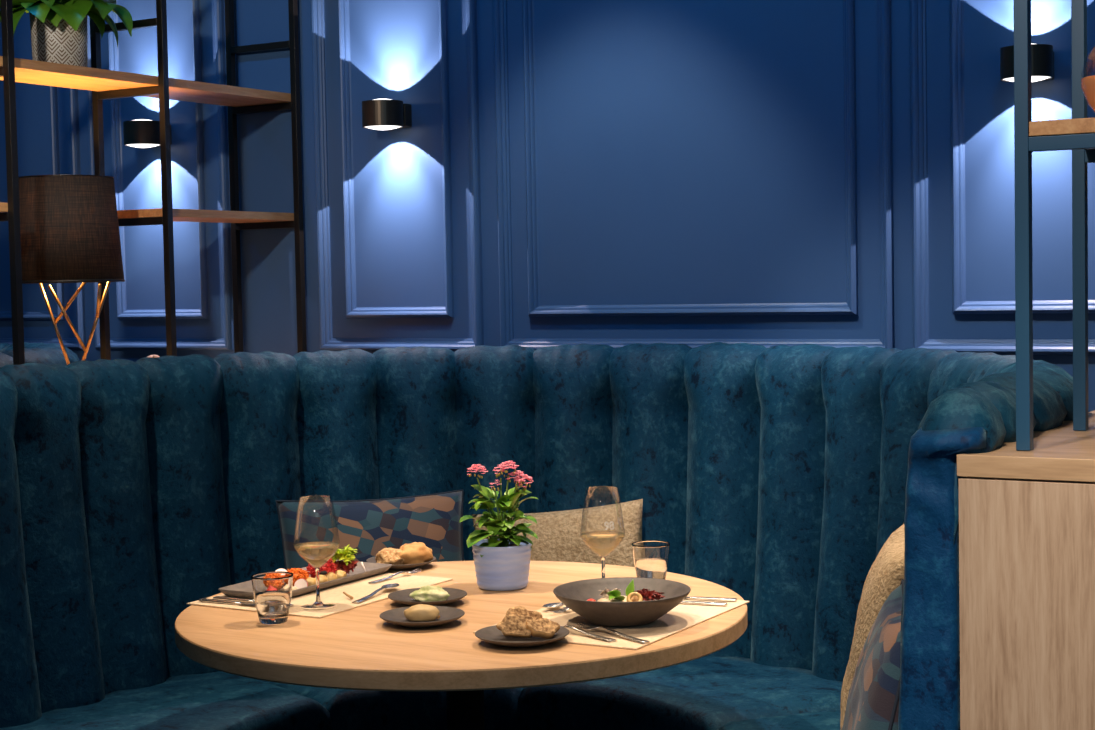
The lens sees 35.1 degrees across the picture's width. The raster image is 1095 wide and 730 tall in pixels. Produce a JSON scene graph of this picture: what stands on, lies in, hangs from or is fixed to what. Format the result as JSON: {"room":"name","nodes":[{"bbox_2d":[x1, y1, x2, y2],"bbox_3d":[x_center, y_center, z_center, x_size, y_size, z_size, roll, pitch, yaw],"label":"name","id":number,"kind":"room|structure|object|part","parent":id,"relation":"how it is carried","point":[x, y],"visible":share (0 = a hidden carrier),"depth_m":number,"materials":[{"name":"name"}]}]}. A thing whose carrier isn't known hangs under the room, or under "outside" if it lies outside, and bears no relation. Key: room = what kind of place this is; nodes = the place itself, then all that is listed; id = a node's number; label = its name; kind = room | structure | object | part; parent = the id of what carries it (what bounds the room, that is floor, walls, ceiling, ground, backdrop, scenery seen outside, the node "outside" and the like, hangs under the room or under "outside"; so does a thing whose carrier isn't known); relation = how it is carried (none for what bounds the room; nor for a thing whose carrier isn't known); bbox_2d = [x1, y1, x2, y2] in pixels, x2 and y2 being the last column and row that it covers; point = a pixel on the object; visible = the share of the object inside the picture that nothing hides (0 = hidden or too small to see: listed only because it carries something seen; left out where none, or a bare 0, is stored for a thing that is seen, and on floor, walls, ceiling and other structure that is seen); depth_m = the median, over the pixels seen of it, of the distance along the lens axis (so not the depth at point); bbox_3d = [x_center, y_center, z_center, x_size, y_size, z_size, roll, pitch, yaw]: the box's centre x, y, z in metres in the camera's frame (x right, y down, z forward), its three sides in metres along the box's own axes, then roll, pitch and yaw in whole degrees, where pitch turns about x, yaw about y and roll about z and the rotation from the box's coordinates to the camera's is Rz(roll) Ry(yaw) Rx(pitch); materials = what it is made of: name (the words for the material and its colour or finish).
{"room":"restaurant","nodes":[
{"label":"restaurant","id":0,"kind":"room"},
{"bbox_2d":[382,583,398,589],"bbox_3d":[-0.349,0.496,3.856,0.036,0.009,0.056,0,3,23],"label":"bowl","id":1,"kind":"object","parent":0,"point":[388,586],"depth_m":3.86,"materials":[{"name":"silver metal"}]},
{"bbox_2d":[0,0,1094,411],"bbox_3d":[0.072,-0.386,5.047,11.000,3.150,0.100,1,3,30],"label":"wall","id":2,"kind":"structure","parent":0,"point":[689,151],"depth_m":4.92,"materials":[{"name":"blue paint"}]},
{"bbox_2d":[0,86,64,319],"bbox_3d":[-2.141,-0.921,6.246,1.008,1.520,0.023,1,3,30],"label":"trim","id":3,"kind":"structure","parent":2,"relation":"attached to","point":[4,315],"depth_m":6.01,"materials":[{"name":"blue paint"}]},
{"bbox_2d":[0,88,85,348],"bbox_3d":[-2.141,-0.918,6.245,1.204,1.721,0.025,1,3,30],"label":"trim","id":4,"kind":"structure","parent":2,"relation":"attached to","point":[70,343],"depth_m":5.97,"materials":[{"name":"blue paint"}]},
{"bbox_2d":[123,120,171,146],"bbox_3d":[-1.326,-0.762,5.702,0.124,0.094,0.150,1,3,30],"label":"wall sconce","id":5,"kind":"object","parent":2,"relation":"attached to","point":[136,133],"visible":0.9,"depth_m":5.64,"materials":[{"name":"brown metal"}]},
{"bbox_3d":[-1.297,-0.765,5.750,0.092,0.070,0.038,1,3,30],"label":"mounting plate","id":6,"kind":"part","parent":5,"relation":"part of","materials":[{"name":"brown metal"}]},
{"bbox_2d":[108,0,208,318],"bbox_3d":[-1.309,-0.910,5.757,0.396,1.514,0.023,1,3,30],"label":"trim","id":7,"kind":"structure","parent":2,"relation":"attached to","point":[115,110],"depth_m":5.76,"materials":[{"name":"blue paint"}]},
{"bbox_2d":[87,0,233,349],"bbox_3d":[-1.310,-0.910,5.756,0.604,1.721,0.025,1,3,30],"label":"trim","id":8,"kind":"structure","parent":2,"relation":"attached to","point":[226,343],"depth_m":5.64,"materials":[{"name":"blue paint"}]},
{"bbox_2d":[362,100,411,128],"bbox_3d":[-0.489,-0.754,5.210,0.124,0.094,0.150,1,3,30],"label":"wall sconce","id":9,"kind":"object","parent":2,"relation":"attached to","point":[376,114],"visible":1,"depth_m":5.15,"materials":[{"name":"brown metal"}]},
{"bbox_3d":[-0.460,-0.757,5.258,0.092,0.070,0.038,1,3,30],"label":"mounting plate","id":10,"kind":"part","parent":9,"relation":"part of","materials":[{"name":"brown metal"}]},
{"bbox_2d":[338,0,453,317],"bbox_3d":[-0.472,-0.901,5.265,0.396,1.514,0.023,1,3,30],"label":"trim","id":11,"kind":"structure","parent":2,"relation":"attached to","point":[352,311],"depth_m":5.34,"materials":[{"name":"blue paint"}]},
{"bbox_2d":[311,0,483,351],"bbox_3d":[-0.473,-0.902,5.264,0.604,1.721,0.025,1,3,30],"label":"trim","id":12,"kind":"structure","parent":2,"relation":"attached to","point":[317,6],"depth_m":5.36,"materials":[{"name":"blue paint"}]},
{"bbox_2d":[522,0,857,316],"bbox_3d":[0.365,-0.896,4.772,1.008,1.520,0.023,1,3,30],"label":"trim","id":13,"kind":"structure","parent":2,"relation":"attached to","point":[850,307],"depth_m":4.78,"materials":[{"name":"blue paint"}]},
{"bbox_2d":[493,0,893,349],"bbox_3d":[0.364,-0.893,4.771,1.204,1.721,0.025,1,3,30],"label":"trim","id":14,"kind":"structure","parent":2,"relation":"attached to","point":[883,7],"depth_m":4.74,"materials":[{"name":"blue paint"}]},
{"bbox_2d":[910,0,1094,354],"bbox_3d":[1.192,-0.885,4.285,0.604,1.721,0.025,1,3,30],"label":"trim","id":15,"kind":"structure","parent":2,"relation":"attached to","point":[918,49],"depth_m":4.44,"materials":[{"name":"blue paint"}]},
{"bbox_2d":[950,0,1094,313],"bbox_3d":[1.192,-0.885,4.285,0.396,1.514,0.023,1,3,30],"label":"trim","id":16,"kind":"structure","parent":2,"relation":"attached to","point":[960,305],"depth_m":4.39,"materials":[{"name":"blue paint"}]},
{"bbox_2d":[1000,44,1053,81],"bbox_3d":[1.176,-0.737,4.231,0.124,0.094,0.150,1,3,30],"label":"wall sconce","id":17,"kind":"object","parent":2,"relation":"attached to","point":[1042,55],"visible":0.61,"depth_m":4.18,"materials":[{"name":"black metal"}]},
{"bbox_3d":[1.204,-0.740,4.279,0.092,0.070,0.038,1,3,30],"label":"mounting plate","id":18,"kind":"part","parent":17,"relation":"part of","materials":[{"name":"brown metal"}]},
{"bbox_3d":[-1.759,1.406,1.965,11.000,0.050,7.450,1,3,30],"label":"floor","id":19,"kind":"structure","parent":0,"visible":0},
{"bbox_2d":[0,342,79,367],"bbox_3d":[-2.109,0.379,5.545,1.288,0.866,1.156,1,3,30],"label":"banquette","id":20,"kind":"object","parent":19,"relation":"on","point":[52,353],"visible":0.06,"depth_m":5.39,"materials":[{"name":"teal fabric"}]},
{"bbox_2d":[175,561,747,729],"bbox_3d":[-0.172,0.887,3.693,1.200,0.750,1.200,1,3,30],"label":"round table","id":21,"kind":"object","parent":19,"relation":"on","point":[352,649],"visible":0.68,"depth_m":3.31,"materials":[{"name":"brown wood"}]},
{"bbox_2d":[251,571,292,624],"bbox_3d":[-0.562,0.478,3.536,0.086,0.098,0.086,1,3,30],"label":"water glass","id":22,"kind":"object","parent":21,"relation":"on","point":[272,591],"visible":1,"depth_m":3.51,"materials":[{"name":"clear glass"}]},
{"bbox_2d":[187,572,452,617],"bbox_3d":[-0.501,0.507,3.878,0.363,0.004,0.500,1,3,30],"label":"placemat","id":23,"kind":"object","parent":21,"relation":"on","point":[360,588],"visible":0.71,"depth_m":3.81,"materials":[{"name":"beige paper"}]},
{"bbox_2d":[198,598,255,605],"bbox_3d":[-0.662,0.513,3.720,0.215,0.006,0.021,0,3,29],"label":"table knife","id":24,"kind":"object","parent":23,"relation":"on","point":[201,599],"visible":0.7,"depth_m":3.73,"materials":[{"name":"silver metal"}]},
{"bbox_3d":[-0.708,0.513,3.745,0.110,0.006,0.019,0,3,29],"label":"handle","id":25,"kind":"part","parent":24,"relation":"part of","materials":[{"name":"silver metal"}]},
{"bbox_3d":[-0.614,0.513,3.694,0.106,0.003,0.021,0,3,29],"label":"blade","id":26,"kind":"part","parent":24,"relation":"part of","materials":[{"name":"silver metal"}]},
{"bbox_2d":[213,596,292,605],"bbox_3d":[-0.636,0.511,3.741,0.215,0.006,0.021,1,3,29],"label":"table knife","id":27,"kind":"object","parent":23,"relation":"on","point":[215,597],"visible":0.64,"depth_m":3.76,"materials":[{"name":"silver metal"}]},
{"bbox_3d":[-0.682,0.511,3.767,0.110,0.006,0.019,0,3,29],"label":"handle","id":28,"kind":"part","parent":27,"relation":"part of","materials":[{"name":"silver metal"}]},
{"bbox_2d":[218,560,391,598],"bbox_3d":[-0.547,0.492,3.955,0.175,0.019,0.430,1,3,30],"label":"serving tray","id":29,"kind":"object","parent":23,"relation":"on","point":[244,589],"visible":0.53,"depth_m":3.90,"materials":[{"name":"grey ceramic"}]},
{"bbox_2d":[287,568,309,585],"bbox_3d":[-0.564,0.475,3.874,0.063,0.043,0.063,1,3,30],"label":"salad","id":30,"kind":"object","parent":29,"relation":"on","point":[298,573],"visible":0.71,"depth_m":3.86,"materials":[{"name":"orange food"}]},
{"bbox_2d":[294,579,307,588],"bbox_3d":[-0.545,0.487,3.820,0.031,0.028,0.016,-1,3,9],"label":"radish slice","id":31,"kind":"object","parent":29,"relation":"on","point":[300,583],"visible":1,"depth_m":3.82,"materials":[{"name":"white food"}]},
{"bbox_2d":[306,577,315,585],"bbox_3d":[-0.527,0.485,3.850,0.025,0.025,0.034,1,3,30],"label":"dumpling","id":32,"kind":"object","parent":29,"relation":"on","point":[311,581],"visible":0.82,"depth_m":3.84,"materials":[{"name":"beige food"}]},
{"bbox_2d":[306,557,336,577],"bbox_3d":[-0.513,0.463,3.920,0.058,0.061,0.089,1,3,30],"label":"salad","id":33,"kind":"object","parent":29,"relation":"on","point":[329,566],"visible":0.48,"depth_m":3.90,"materials":[{"name":"red food"}]},
{"bbox_2d":[315,575,327,582],"bbox_3d":[-0.509,0.483,3.881,0.025,0.025,0.036,1,3,30],"label":"dumpling","id":34,"kind":"object","parent":29,"relation":"on","point":[322,578],"visible":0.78,"depth_m":3.87,"materials":[{"name":"beige food"}]},
{"bbox_2d":[326,572,336,580],"bbox_3d":[-0.491,0.481,3.911,0.026,0.025,0.037,1,3,30],"label":"dumpling","id":35,"kind":"object","parent":29,"relation":"on","point":[331,576],"visible":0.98,"depth_m":3.90,"materials":[{"name":"beige food"}]},
{"bbox_2d":[335,570,346,578],"bbox_3d":[-0.473,0.479,3.944,0.026,0.025,0.034,1,3,30],"label":"dumpling","id":36,"kind":"object","parent":29,"relation":"on","point":[339,573],"visible":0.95,"depth_m":3.93,"materials":[{"name":"beige food"}]},
{"bbox_2d":[334,560,358,573],"bbox_3d":[-0.473,0.463,3.988,0.072,0.034,0.067,-2,3,-14],"label":"lettuce","id":37,"kind":"object","parent":29,"relation":"on","point":[340,565],"visible":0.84,"depth_m":3.97,"materials":[{"name":"red food"}]},
{"bbox_2d":[331,544,356,564],"bbox_3d":[-0.472,0.440,3.982,0.070,0.045,0.074,1,3,30],"label":"lettuce","id":38,"kind":"object","parent":37,"relation":"on","point":[347,555],"visible":0.88,"depth_m":3.97,"materials":[{"name":"green food"}]},
{"bbox_2d":[294,541,338,609],"bbox_3d":[-0.490,0.398,3.678,0.098,0.233,0.098,1,3,30],"label":"wine glass","id":39,"kind":"object","parent":23,"relation":"on","point":[317,553],"visible":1,"depth_m":3.66,"materials":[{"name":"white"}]},
{"bbox_3d":[-0.489,0.463,3.681,0.011,0.060,0.011,1,3,30],"label":"stem","id":40,"kind":"part","parent":39,"relation":"part of","materials":[{"name":"clear glass"}]},
{"bbox_2d":[351,583,398,602],"bbox_3d":[-0.376,0.500,3.795,0.036,0.014,0.189,0,3,23],"label":"spoon","id":41,"kind":"object","parent":23,"relation":"on","point":[395,585],"visible":1,"depth_m":3.80,"materials":[{"name":"silver metal"}]},
{"bbox_3d":[-0.387,0.501,3.770,0.021,0.014,0.134,0,3,23],"label":"handle","id":42,"kind":"part","parent":41,"relation":"part of","materials":[{"name":"silver metal"}]},
{"bbox_2d":[369,568,421,583],"bbox_3d":[-0.353,0.489,4.016,0.022,0.013,0.173,1,4,36],"label":"fork","id":43,"kind":"object","parent":23,"relation":"on","point":[413,571],"visible":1,"depth_m":4.01,"materials":[{"name":"silver metal"}]},
{"bbox_3d":[-0.370,0.490,3.993,0.018,0.013,0.116,1,4,36],"label":"handle","id":44,"kind":"part","parent":43,"relation":"part of","materials":[{"name":"silver metal"}]},
{"bbox_2d":[366,556,435,570],"bbox_3d":[-0.354,0.480,4.187,0.168,0.020,0.168,1,3,30],"label":"plate","id":45,"kind":"object","parent":21,"relation":"on","point":[372,559],"visible":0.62,"depth_m":4.13,"materials":[{"name":"grey ceramic"}]},
{"bbox_2d":[375,548,404,564],"bbox_3d":[-0.378,0.463,4.159,0.070,0.040,0.094,-2,3,-21],"label":"bread roll","id":46,"kind":"object","parent":45,"relation":"on","point":[386,555],"visible":0.89,"depth_m":4.14,"materials":[{"name":"beige food"}]},
{"bbox_2d":[400,542,432,564],"bbox_3d":[-0.321,0.456,4.187,0.105,0.054,0.069,-3,3,-29],"label":"bread roll","id":47,"kind":"object","parent":45,"relation":"on","point":[415,552],"visible":0.82,"depth_m":4.16,"materials":[{"name":"beige food"}]},
{"bbox_2d":[380,606,464,627],"bbox_3d":[-0.253,0.513,3.494,0.172,0.020,0.172,1,3,30],"label":"plate","id":48,"kind":"object","parent":21,"relation":"on","point":[396,616],"visible":0.76,"depth_m":3.50,"materials":[{"name":"grey ceramic"}]},
{"bbox_2d":[404,604,438,620],"bbox_3d":[-0.254,0.499,3.492,0.072,0.032,0.042,-1,3,5],"label":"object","id":49,"kind":"object","parent":48,"relation":"on","point":[419,612],"visible":1,"depth_m":3.48,"materials":[{"name":"beige food"}]},
{"bbox_2d":[388,587,466,606],"bbox_3d":[-0.257,0.502,3.709,0.170,0.020,0.170,1,3,30],"label":"plate","id":50,"kind":"object","parent":21,"relation":"on","point":[401,596],"visible":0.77,"depth_m":3.72,"materials":[{"name":"grey ceramic"}]},
{"bbox_2d":[409,585,449,601],"bbox_3d":[-0.251,0.488,3.705,0.088,0.033,0.056,-1,3,2],"label":"butter","id":51,"kind":"object","parent":50,"relation":"on","point":[427,593],"visible":0.94,"depth_m":3.69,"materials":[{"name":"beige food"}]},
{"bbox_2d":[459,461,537,590],"bbox_3d":[-0.098,0.358,3.868,0.166,0.284,0.173,1,3,30],"label":"flowering plant","id":52,"kind":"object","parent":21,"relation":"on","point":[502,561],"visible":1,"depth_m":3.85,"materials":[{"name":"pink plant"}]},
{"bbox_3d":[-0.133,0.332,3.878,0.050,0.161,0.005,-2,3,-12],"label":"stem","id":53,"kind":"part","parent":52,"relation":"part of","materials":[{"name":"green"}]},
{"bbox_3d":[-0.110,0.346,3.874,0.006,0.131,0.024,1,3,30],"label":"stem","id":54,"kind":"part","parent":52,"relation":"part of","materials":[{"name":"green"}]},
{"bbox_3d":[-0.103,0.332,3.890,0.006,0.156,0.015,-1,3,6],"label":"stem","id":55,"kind":"part","parent":52,"relation":"part of","materials":[{"name":"green"}]},
{"bbox_3d":[-0.102,0.449,3.890,0.135,0.101,0.135,1,3,30],"label":"pot","id":56,"kind":"part","parent":52,"relation":"part of","materials":[{"name":"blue ceramic"}]},
{"bbox_3d":[-0.094,0.328,3.881,0.020,0.166,0.006,0,3,16],"label":"stem","id":57,"kind":"part","parent":52,"relation":"part of","materials":[{"name":"green"}]},
{"bbox_3d":[-0.084,0.339,3.885,0.035,0.144,0.006,-1,3,-2],"label":"stem","id":58,"kind":"part","parent":52,"relation":"part of","materials":[{"name":"green"}]},
{"bbox_3d":[-0.075,0.342,3.878,0.048,0.137,0.018,1,3,30],"label":"stem","id":59,"kind":"part","parent":52,"relation":"part of","materials":[{"name":"green"}]},
{"bbox_2d":[475,625,568,647],"bbox_3d":[-0.048,0.519,3.292,0.180,0.020,0.180,1,3,30],"label":"plate","id":60,"kind":"object","parent":21,"relation":"on","point":[491,634],"visible":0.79,"depth_m":3.28,"materials":[{"name":"grey ceramic"}]},
{"bbox_2d":[496,614,536,637],"bbox_3d":[-0.058,0.497,3.294,0.079,0.046,0.034,-1,3,6],"label":"bread slice","id":61,"kind":"object","parent":60,"relation":"on","point":[513,625],"visible":1,"depth_m":3.29,"materials":[{"name":"brown food"}]},
{"bbox_2d":[506,606,541,619],"bbox_3d":[-0.050,0.491,3.324,0.081,0.054,0.040,-1,3,-1],"label":"bread slice","id":62,"kind":"object","parent":60,"relation":"on","point":[518,610],"visible":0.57,"depth_m":3.32,"materials":[{"name":"brown food"}]},
{"bbox_2d":[526,618,559,638],"bbox_3d":[-0.009,0.502,3.293,0.069,0.038,0.039,-2,3,-17],"label":"bread slice","id":63,"kind":"object","parent":60,"relation":"on","point":[545,628],"visible":1,"depth_m":3.28,"materials":[{"name":"brown food"}]},
{"bbox_2d":[473,596,749,649],"bbox_3d":[0.141,0.512,3.522,0.360,0.004,0.520,1,3,30],"label":"placemat","id":64,"kind":"object","parent":21,"relation":"on","point":[682,617],"visible":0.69,"depth_m":3.42,"materials":[{"name":"beige paper"}]},
{"bbox_2d":[542,602,563,608],"bbox_3d":[0.061,0.499,3.637,0.189,0.014,0.036,-4,4,-43],"label":"spoon","id":65,"kind":"object","parent":64,"relation":"on","point":[550,605],"visible":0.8,"depth_m":3.60,"materials":[{"name":"silver metal"}]},
{"bbox_2d":[546,607,568,612],"bbox_3d":[0.067,0.501,3.594,0.177,0.013,0.022,-4,4,-43],"label":"fork","id":66,"kind":"object","parent":64,"relation":"on","point":[564,609],"visible":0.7,"depth_m":3.56,"materials":[{"name":"silver metal"}]},
{"bbox_2d":[562,625,616,641],"bbox_3d":[0.059,0.513,3.340,0.025,0.015,0.196,-4,4,-42],"label":"fork","id":67,"kind":"object","parent":64,"relation":"on","point":[607,639],"visible":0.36,"depth_m":3.31,"materials":[{"name":"silver metal"}]},
{"bbox_2d":[581,521,623,577],"bbox_3d":[0.121,0.385,3.774,0.098,0.233,0.098,1,3,30],"label":"wine glass","id":68,"kind":"object","parent":64,"relation":"on","point":[602,543],"visible":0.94,"depth_m":3.75,"materials":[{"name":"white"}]},
{"bbox_3d":[0.122,0.450,3.777,0.011,0.060,0.011,1,3,30],"label":"stem","id":69,"kind":"part","parent":68,"relation":"part of","materials":[{"name":"clear glass"}]},
{"bbox_2d":[575,622,649,643],"bbox_3d":[0.124,0.513,3.324,0.025,0.015,0.196,-3,4,-39],"label":"fork","id":70,"kind":"object","parent":64,"relation":"on","point":[587,627],"visible":1,"depth_m":3.31,"materials":[{"name":"silver metal"}]},
{"bbox_3d":[0.145,0.514,3.299,0.021,0.015,0.132,-3,4,-39],"label":"handle","id":71,"kind":"part","parent":70,"relation":"part of","materials":[{"name":"silver metal"}]},
{"bbox_2d":[553,577,690,626],"bbox_3d":[0.149,0.480,3.457,0.275,0.064,0.275,1,3,30],"label":"salad bowl","id":72,"kind":"object","parent":64,"relation":"on","point":[574,595],"visible":0.95,"depth_m":3.40,"materials":[{"name":"grey ceramic"}]},
{"bbox_2d":[598,595,626,601],"bbox_3d":[0.143,0.481,3.457,0.102,0.040,0.076,-1,3,10],"label":"salad","id":73,"kind":"object","parent":72,"relation":"in","point":[604,598],"visible":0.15,"depth_m":3.45,"materials":[{"name":"beige food"}]},
{"bbox_2d":[599,588,620,595],"bbox_3d":[0.122,0.457,3.467,0.039,0.016,0.046,1,3,30],"label":"tuft","id":74,"kind":"object","parent":73,"relation":"on","point":[603,592],"visible":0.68,"depth_m":3.47,"materials":[{"name":"beige food"}]},
{"bbox_2d":[607,590,620,598],"bbox_3d":[0.128,0.457,3.431,0.026,0.022,0.033,1,3,30],"label":"basil leaf","id":75,"kind":"object","parent":73,"relation":"on","point":[616,593],"visible":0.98,"depth_m":3.43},
{"bbox_2d":[609,594,624,599],"bbox_3d":[0.135,0.463,3.418,0.031,0.015,0.041,1,3,30],"label":"basil leaf","id":76,"kind":"object","parent":73,"relation":"on","point":[610,595],"visible":1,"depth_m":3.42,"materials":[{"name":"green plant"}]},
{"bbox_2d":[626,580,633,595],"bbox_3d":[0.166,0.449,3.459,0.017,0.039,0.011,-2,3,-14],"label":"basil leaf","id":77,"kind":"object","parent":73,"relation":"on","point":[630,588],"visible":0.8,"depth_m":3.46,"materials":[{"name":"green plant"}]},
{"bbox_2d":[626,592,642,601],"bbox_3d":[0.173,0.465,3.426,0.032,0.029,0.028,0,3,18],"label":"pasta","id":78,"kind":"object","parent":73,"relation":"on","point":[634,596],"visible":0.68,"depth_m":3.42,"materials":[{"name":"beige food"}]},
{"bbox_2d":[634,588,664,600],"bbox_3d":[0.200,0.463,3.455,0.072,0.028,0.068,1,3,30],"label":"red frisee","id":79,"kind":"object","parent":72,"relation":"in","point":[651,595],"visible":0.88,"depth_m":3.45,"materials":[{"name":"red food"}]},
{"bbox_2d":[680,601,727,605],"bbox_3d":[0.273,0.499,3.639,0.215,0.006,0.021,0,3,20],"label":"table knife","id":80,"kind":"object","parent":64,"relation":"on","point":[682,602],"visible":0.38,"depth_m":3.61,"materials":[{"name":"silver metal"}]},
{"bbox_2d":[685,597,736,601],"bbox_3d":[0.297,0.496,3.683,0.215,0.006,0.021,0,3,19],"label":"table knife","id":81,"kind":"object","parent":64,"relation":"on","point":[687,598],"visible":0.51,"depth_m":3.66,"materials":[{"name":"silver metal"}]},
{"bbox_2d":[632,540,669,579],"bbox_3d":[0.231,0.446,3.856,0.086,0.098,0.086,1,3,30],"label":"water glass","id":82,"kind":"object","parent":21,"relation":"on","point":[650,557],"visible":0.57,"depth_m":3.83,"materials":[{"name":"clear glass"}]},
{"bbox_2d":[0,342,1072,729],"bbox_3d":[-0.210,0.635,3.615,2.527,1.264,2.660,1,3,30],"label":"banquette","id":83,"kind":"object","parent":19,"relation":"on","point":[132,493],"visible":0.68,"depth_m":4.31,"materials":[{"name":"teal fabric"}]},
{"bbox_2d":[0,671,331,729],"bbox_3d":[-1.003,0.878,3.828,0.521,0.128,1.393,1,3,30],"label":"seat cushion","id":84,"kind":"object","parent":83,"relation":"on","point":[166,700],"depth_m":4.08,"materials":[{"name":"teal fabric"}]},
{"bbox_2d":[276,489,463,570],"bbox_3d":[-0.447,0.561,4.532,0.506,0.435,0.170,-2,3,-16],"label":"cushion","id":85,"kind":"object","parent":83,"relation":"on","point":[370,526],"visible":0.42,"depth_m":4.51,"materials":[{"name":"multicoloured fabric"}]},
{"bbox_2d":[261,680,522,729],"bbox_3d":[-0.357,0.835,4.450,0.846,0.128,0.528,-2,3,-14],"label":"seat cushion","id":86,"kind":"object","parent":83,"relation":"on","point":[342,709],"depth_m":4.23,"materials":[{"name":"teal fabric"}]},
{"bbox_2d":[472,499,642,566],"bbox_3d":[0.038,0.584,4.578,0.508,0.456,0.154,-1,3,12],"label":"cushion","id":87,"kind":"object","parent":83,"relation":"on","point":[558,533],"visible":0.23,"depth_m":4.54,"materials":[{"name":"beige fabric"}]},
{"bbox_2d":[518,656,842,729],"bbox_3d":[0.340,0.832,4.244,1.045,0.128,0.618,1,3,30],"label":"seat cushion","id":88,"kind":"object","parent":83,"relation":"on","point":[706,692],"depth_m":4.16,"materials":[{"name":"teal fabric"}]},
{"bbox_2d":[717,710,840,729],"bbox_3d":[0.522,0.870,3.413,0.596,0.128,1.351,0,3,19],"label":"seat cushion","id":89,"kind":"object","parent":83,"relation":"on","point":[726,719],"depth_m":3.84,"materials":[{"name":"teal fabric"}]},
{"bbox_2d":[840,523,904,729],"bbox_3d":[0.650,0.564,3.353,0.165,0.461,0.442,-1,3,9],"label":"cushion","id":90,"kind":"object","parent":83,"relation":"on","point":[886,573],"visible":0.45,"depth_m":3.25,"materials":[{"name":"beige fabric"}]},
{"bbox_2d":[842,579,903,729],"bbox_3d":[0.564,0.615,2.931,0.161,0.434,0.428,0,3,12],"label":"cushion","id":91,"kind":"object","parent":83,"relation":"on","point":[873,696],"visible":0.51,"depth_m":2.78,"materials":[{"name":"multicoloured fabric"}]},
{"bbox_3d":[0.592,0.686,2.641,0.159,1.189,0.086,1,3,30],"label":"panel","id":92,"kind":"part","parent":83,"relation":"part of","materials":[{"name":"blue fabric"}]},
{"bbox_2d":[957,410,1094,729],"bbox_3d":[1.360,0.672,3.210,0.657,1.170,1.808,1,3,30],"label":"cabinet","id":93,"kind":"object","parent":19,"relation":"on","point":[1027,546],"depth_m":2.53,"materials":[{"name":"beige wood"}]},
{"bbox_2d":[957,410,1094,481],"bbox_3d":[1.349,0.104,3.182,0.657,0.033,1.808,1,3,30],"label":"countertop","id":94,"kind":"structure","parent":93,"relation":"on","point":[1061,453],"depth_m":2.55,"materials":[{"name":"brown wood"}]},
{"bbox_3d":[1.092,0.687,3.381,0.018,1.134,1.788,1,3,30],"label":"panel","id":95,"kind":"part","parent":93,"relation":"part of","materials":[{"name":"brown wood"}]},
{"bbox_2d":[1013,0,1094,450],"bbox_3d":[1.248,-0.765,3.233,0.281,1.700,1.731,1,3,30],"label":"shelf unit","id":96,"kind":"object","parent":93,"relation":"on","point":[1076,134],"visible":1,"depth_m":2.59,"materials":[{"name":"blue metal"}]},
{"bbox_3d":[0.703,-0.710,2.564,0.021,1.679,0.021,1,3,30],"label":"post","id":97,"kind":"part","parent":96,"relation":"part of","materials":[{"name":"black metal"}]},
{"bbox_3d":[0.880,-0.729,2.865,0.021,1.679,0.021,1,3,30],"label":"post","id":98,"kind":"part","parent":96,"relation":"part of","materials":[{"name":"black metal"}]},
{"bbox_2d":[1081,75,1094,111],"bbox_3d":[0.870,-0.434,2.622,0.117,0.128,0.117,1,3,30],"label":"glass vase","id":99,"kind":"object","parent":96,"relation":"on","point":[1087,83],"visible":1,"depth_m":2.61,"materials":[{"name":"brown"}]},
{"bbox_3d":[-1.338,0.645,4.797,0.657,1.170,1.808,1,3,30],"label":"countertop","id":100,"kind":"structure","parent":19,"relation":"on","visible":0},
{"bbox_2d":[18,175,124,364],"bbox_3d":[-1.328,-0.231,4.800,0.301,0.576,0.301,1,3,30],"label":"table lamp","id":101,"kind":"object","parent":100,"relation":"on","point":[69,225],"visible":0.8,"depth_m":4.68,"materials":[{"name":"black fabric"}]},
{"bbox_3d":[-1.363,-0.094,4.807,0.101,0.298,0.009,-1,3,0],"label":"leg","id":102,"kind":"part","parent":101,"relation":"part of","materials":[{"name":"gold metal"}]},
{"bbox_3d":[-1.330,-0.373,4.793,0.298,0.286,0.298,1,3,30],"label":"lamp shade","id":103,"kind":"part","parent":101,"relation":"part of","materials":[{"name":"black fabric"}]},
{"bbox_3d":[-1.264,-0.096,4.807,0.115,0.298,0.009,-1,3,0],"label":"leg","id":104,"kind":"part","parent":101,"relation":"part of","materials":[{"name":"gold metal"}]},
{"bbox_2d":[0,0,306,364],"bbox_3d":[-1.350,-0.790,4.753,0.281,1.700,1.776,1,3,30],"label":"shelf unit","id":105,"kind":"object","parent":100,"relation":"on","point":[104,84],"visible":0.76,"depth_m":5.03,"materials":[{"name":"black paint"}]},
{"bbox_3d":[-1.383,-0.764,4.440,0.021,1.679,0.021,1,3,30],"label":"post","id":106,"kind":"part","parent":105,"relation":"part of","materials":[{"name":"black metal"}]},
{"bbox_2d":[0,0,132,66],"bbox_3d":[-1.356,-1.010,4.812,0.497,0.395,0.501,-1,3,10],"label":"potted leafy plant","id":107,"kind":"object","parent":105,"relation":"on","point":[58,28],"visible":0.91,"depth_m":4.69,"materials":[{"name":"deep green leaf"},{"name":"chevron patterned white ceramic"},{"name":"dark soil"}]},
{"bbox_3d":[-1.344,-0.890,4.761,0.154,0.158,0.154,1,3,30],"label":"pot","id":108,"kind":"part","parent":107,"relation":"part of","materials":[{"name":"grey ceramic"}]},
{"bbox_3d":[-1.319,-0.796,5.062,0.021,1.679,0.021,1,3,30],"label":"post","id":109,"kind":"part","parent":105,"relation":"part of","materials":[{"name":"black metal"}]},
{"bbox_3d":[-1.095,-0.794,4.930,0.021,1.679,0.021,1,3,30],"label":"post","id":110,"kind":"part","parent":105,"relation":"part of","materials":[{"name":"black metal"}]},
{"bbox_3d":[-1.017,-0.828,5.574,0.021,1.679,0.021,1,3,30],"label":"post","id":111,"kind":"part","parent":105,"relation":"part of","materials":[{"name":"black metal"}]},
{"bbox_3d":[-0.793,-0.825,5.442,0.021,1.679,0.021,1,3,30],"label":"post","id":112,"kind":"part","parent":105,"relation":"part of","materials":[{"name":"metal"}]}
]}

